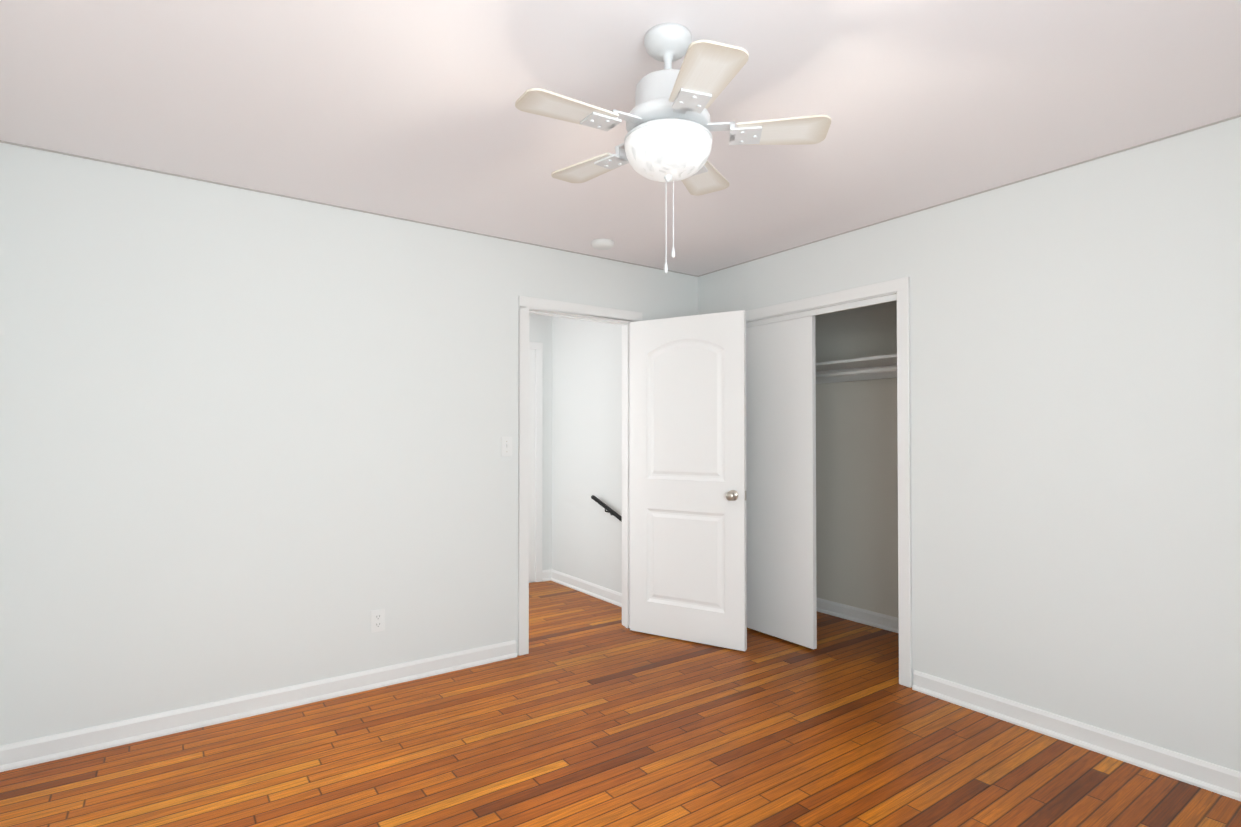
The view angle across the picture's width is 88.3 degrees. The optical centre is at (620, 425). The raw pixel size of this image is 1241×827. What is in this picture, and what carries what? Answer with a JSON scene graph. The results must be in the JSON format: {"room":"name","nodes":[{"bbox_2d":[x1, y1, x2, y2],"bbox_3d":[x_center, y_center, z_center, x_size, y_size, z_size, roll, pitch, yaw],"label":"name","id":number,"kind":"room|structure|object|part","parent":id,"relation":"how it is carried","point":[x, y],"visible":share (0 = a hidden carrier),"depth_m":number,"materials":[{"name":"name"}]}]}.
{"room":"empty bedroom","nodes":[
{"label":"empty bedroom","id":0,"kind":"room"},
{"bbox_2d":[0,142,697,745],"bbox_3d":[-0.645,0.126,3.812,4.710,2.440,0.115,1,-1,-36],"label":"wall","id":1,"kind":"structure","parent":0,"point":[250,442],"depth_m":2.95,"materials":[{"name":"white paint"}]},
{"bbox_2d":[0,640,516,771],"bbox_3d":[-1.506,1.291,3.093,2.203,0.092,0.028,1,-1,-36],"label":"baseboard","id":2,"kind":"structure","parent":1,"relation":"attached to","point":[30,752],"depth_m":2.90,"materials":[{"name":"white paint"}]},
{"bbox_2d":[371,609,384,632],"bbox_3d":[-1.249,1.004,3.292,0.070,0.114,0.008,1,-1,-36],"label":"electrical outlet","id":3,"kind":"object","parent":1,"relation":"attached to","point":[377,620],"visible":1,"depth_m":3.29,"materials":[{"name":"white plastic"}]},
{"bbox_2d":[501,437,511,456],"bbox_3d":[-0.660,0.120,3.720,0.070,0.114,0.016,1,-1,-36],"label":"light switch","id":4,"kind":"object","parent":1,"relation":"attached to","point":[506,446],"visible":1,"depth_m":3.72,"materials":[{"name":"white plastic"}]},
{"bbox_2d":[518,296,642,655],"bbox_3d":[-0.267,0.292,4.079,0.918,2.115,0.151,1,-1,-36],"label":"door frame","id":5,"kind":"structure","parent":1,"relation":"attached to","point":[527,306],"depth_m":3.83,"materials":[{"name":"white paint"}]},
{"bbox_2d":[630,310,746,650],"bbox_3d":[0.411,0.325,4.029,0.791,2.032,0.169,0,-1,31],"label":"door","id":6,"kind":"structure","parent":1,"relation":"in","point":[688,550],"depth_m":4.00,"materials":[{"name":"white paint"}]},
{"bbox_3d":[0.704,0.417,3.848,0.104,0.066,0.169,0,-1,31],"label":"knob","id":7,"kind":"part","parent":6,"relation":"part of","materials":[{"name":"silver metal"}]},
{"bbox_2d":[529,314,551,582],"bbox_3d":[-1.536,0.144,5.141,2.415,2.440,0.115,1,-1,-36],"label":"wall","id":8,"kind":"structure","parent":0,"point":[540,328],"depth_m":5.70,"materials":[{"name":"white paint"}]},
{"bbox_2d":[529,341,542,581],"bbox_3d":[-1.065,0.312,5.394,0.915,2.110,0.018,1,-1,-36],"label":"door frame","id":9,"kind":"structure","parent":8,"relation":"attached to","point":[535,442],"depth_m":5.62,"materials":[{"name":"white paint"}]},
{"bbox_2d":[552,316,621,592],"bbox_3d":[-0.136,0.144,5.159,0.115,2.440,1.485,1,-1,-36],"label":"wall","id":10,"kind":"structure","parent":0,"point":[586,429],"depth_m":5.25,"materials":[{"name":"white paint"}]},
{"bbox_2d":[544,569,621,606],"bbox_3d":[-0.203,1.318,5.095,0.050,0.092,1.485,1,-1,-36],"label":"baseboard","id":11,"kind":"structure","parent":10,"relation":"attached to","point":[594,590],"depth_m":5.23,"materials":[{"name":"white paint"}]},
{"bbox_2d":[591,495,621,521],"bbox_3d":[0.001,0.679,4.796,0.076,0.271,0.709,1,-1,-36],"label":"handrail","id":12,"kind":"object","parent":10,"relation":"attached to","point":[607,508],"visible":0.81,"depth_m":4.89,"materials":[{"name":"black metal"}]},
{"bbox_2d":[0,580,1240,826],"bbox_3d":[0.086,1.383,2.772,5.080,0.100,6.200,1,-1,-36],"label":"floor","id":13,"kind":"structure","parent":0,"point":[588,712],"depth_m":2.56,"materials":[{"name":"brown wood"}]},
{"bbox_2d":[0,0,1240,275],"bbox_3d":[0.086,-1.157,2.805,5.080,0.100,6.200,1,-1,-36],"label":"ceiling","id":14,"kind":"structure","parent":0,"point":[402,108],"depth_m":2.18,"materials":[{"name":"white paint"}]},
{"bbox_2d":[591,238,613,249],"bbox_3d":[-0.107,-1.075,3.797,0.134,0.038,0.134,1,-1,-36],"label":"smoke detector","id":15,"kind":"object","parent":14,"relation":"attached to","point":[602,244],"visible":1,"depth_m":3.75,"materials":[{"name":"white plastic"}]},
{"bbox_2d":[0,115,1240,276],"bbox_3d":[0.226,-1.116,1.921,3.680,0.006,4.000,1,-1,-36],"label":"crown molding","id":16,"kind":"structure","parent":14,"relation":"attached to","point":[1143,144],"depth_m":3.01,"materials":[{"name":"grey paint"}]},
{"bbox_2d":[515,23,830,272],"bbox_3d":[0.115,-0.790,1.837,0.859,0.660,0.873,1,-1,-36],"label":"ceiling fan","id":17,"kind":"object","parent":14,"relation":"hanging from","point":[670,127],"visible":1,"depth_m":1.76,"materials":[{"name":"white metal"}]},
{"bbox_3d":[-0.141,-0.832,1.683,0.256,0.018,0.140,0,-1,-30],"label":"blade","id":18,"kind":"part","parent":17,"relation":"part of","materials":[{"name":"beige wood"}]},
{"bbox_3d":[-0.099,-0.827,2.057,0.256,0.018,0.140,-1,-1,42],"label":"blade","id":19,"kind":"part","parent":17,"relation":"part of","materials":[{"name":"beige wood"}]},
{"bbox_3d":[0.137,-0.901,1.842,0.242,0.171,0.242,1,-1,-36],"label":"motor","id":20,"kind":"part","parent":17,"relation":"part of","materials":[{"name":"white metal"}]},
{"bbox_3d":[0.137,-0.767,1.840,0.251,0.098,0.251,1,-1,-36],"label":"lamp shade","id":21,"kind":"part","parent":17,"relation":"part of","materials":[{"name":"white glass"}]},
{"bbox_3d":[0.269,-0.826,2.132,0.140,0.018,0.256,0,-1,24],"label":"blade","id":22,"kind":"part","parent":17,"relation":"part of","materials":[{"name":"beige wood"}]},
{"bbox_3d":[0.201,-0.834,1.527,0.140,0.018,0.256,0,-1,-12],"label":"blade","id":23,"kind":"part","parent":17,"relation":"part of","materials":[{"name":"beige wood"}]},
{"bbox_3d":[0.455,-0.831,1.805,0.256,0.018,0.140,0,-1,6],"label":"blade","id":24,"kind":"part","parent":17,"relation":"part of","materials":[{"name":"beige wood"}]},
{"bbox_2d":[815,300,897,617],"bbox_3d":[1.858,0.132,4.260,0.115,2.440,2.065,1,-1,-36],"label":"wall","id":25,"kind":"structure","parent":0,"point":[856,500],"depth_m":4.45,"materials":[{"name":"white paint"}]},
{"bbox_2d":[816,354,896,383],"bbox_3d":[1.631,-0.373,4.175,0.359,0.108,1.948,1,-1,-36],"label":"closet shelf","id":26,"kind":"object","parent":25,"relation":"attached to","point":[872,368],"visible":0.27,"depth_m":4.26,"materials":[{"name":"white paint"}]},
{"bbox_3d":[1.550,-0.350,4.117,0.032,0.032,1.910,1,-1,-36],"label":"rod","id":27,"kind":"part","parent":26,"relation":"part of","materials":[{"name":"white paint"}]},
{"bbox_2d":[817,598,898,632],"bbox_3d":[1.767,1.306,4.250,0.028,0.092,1.950,1,-1,-36],"label":"baseboard","id":28,"kind":"structure","parent":25,"relation":"attached to","point":[882,621],"depth_m":4.41,"materials":[{"name":"white paint"}]},
{"bbox_2d":[698,117,1240,771],"bbox_3d":[1.803,0.115,2.961,0.115,2.440,4.115,1,-1,-36],"label":"wall","id":29,"kind":"structure","parent":0,"point":[1075,340],"depth_m":2.68,"materials":[{"name":"white paint"}]},
{"bbox_2d":[746,315,816,648],"bbox_3d":[0.975,0.329,4.087,0.032,2.010,0.640,1,-1,-36],"label":"closet door","id":30,"kind":"structure","parent":29,"relation":"in","point":[781,466],"depth_m":4.01,"materials":[{"name":"white paint"}]},
{"bbox_2d":[746,277,911,687],"bbox_3d":[1.136,0.292,3.879,0.135,2.110,1.382,1,-1,-36],"label":"trim","id":31,"kind":"structure","parent":29,"relation":"attached to","point":[898,290],"depth_m":3.32,"materials":[{"name":"white paint"}]},
{"bbox_2d":[912,670,1240,800],"bbox_3d":[2.175,1.280,2.302,0.028,0.092,2.345,1,-1,-36],"label":"baseboard","id":32,"kind":"structure","parent":29,"relation":"attached to","point":[1218,779],"depth_m":2.63,"materials":[{"name":"white paint"}]}
]}

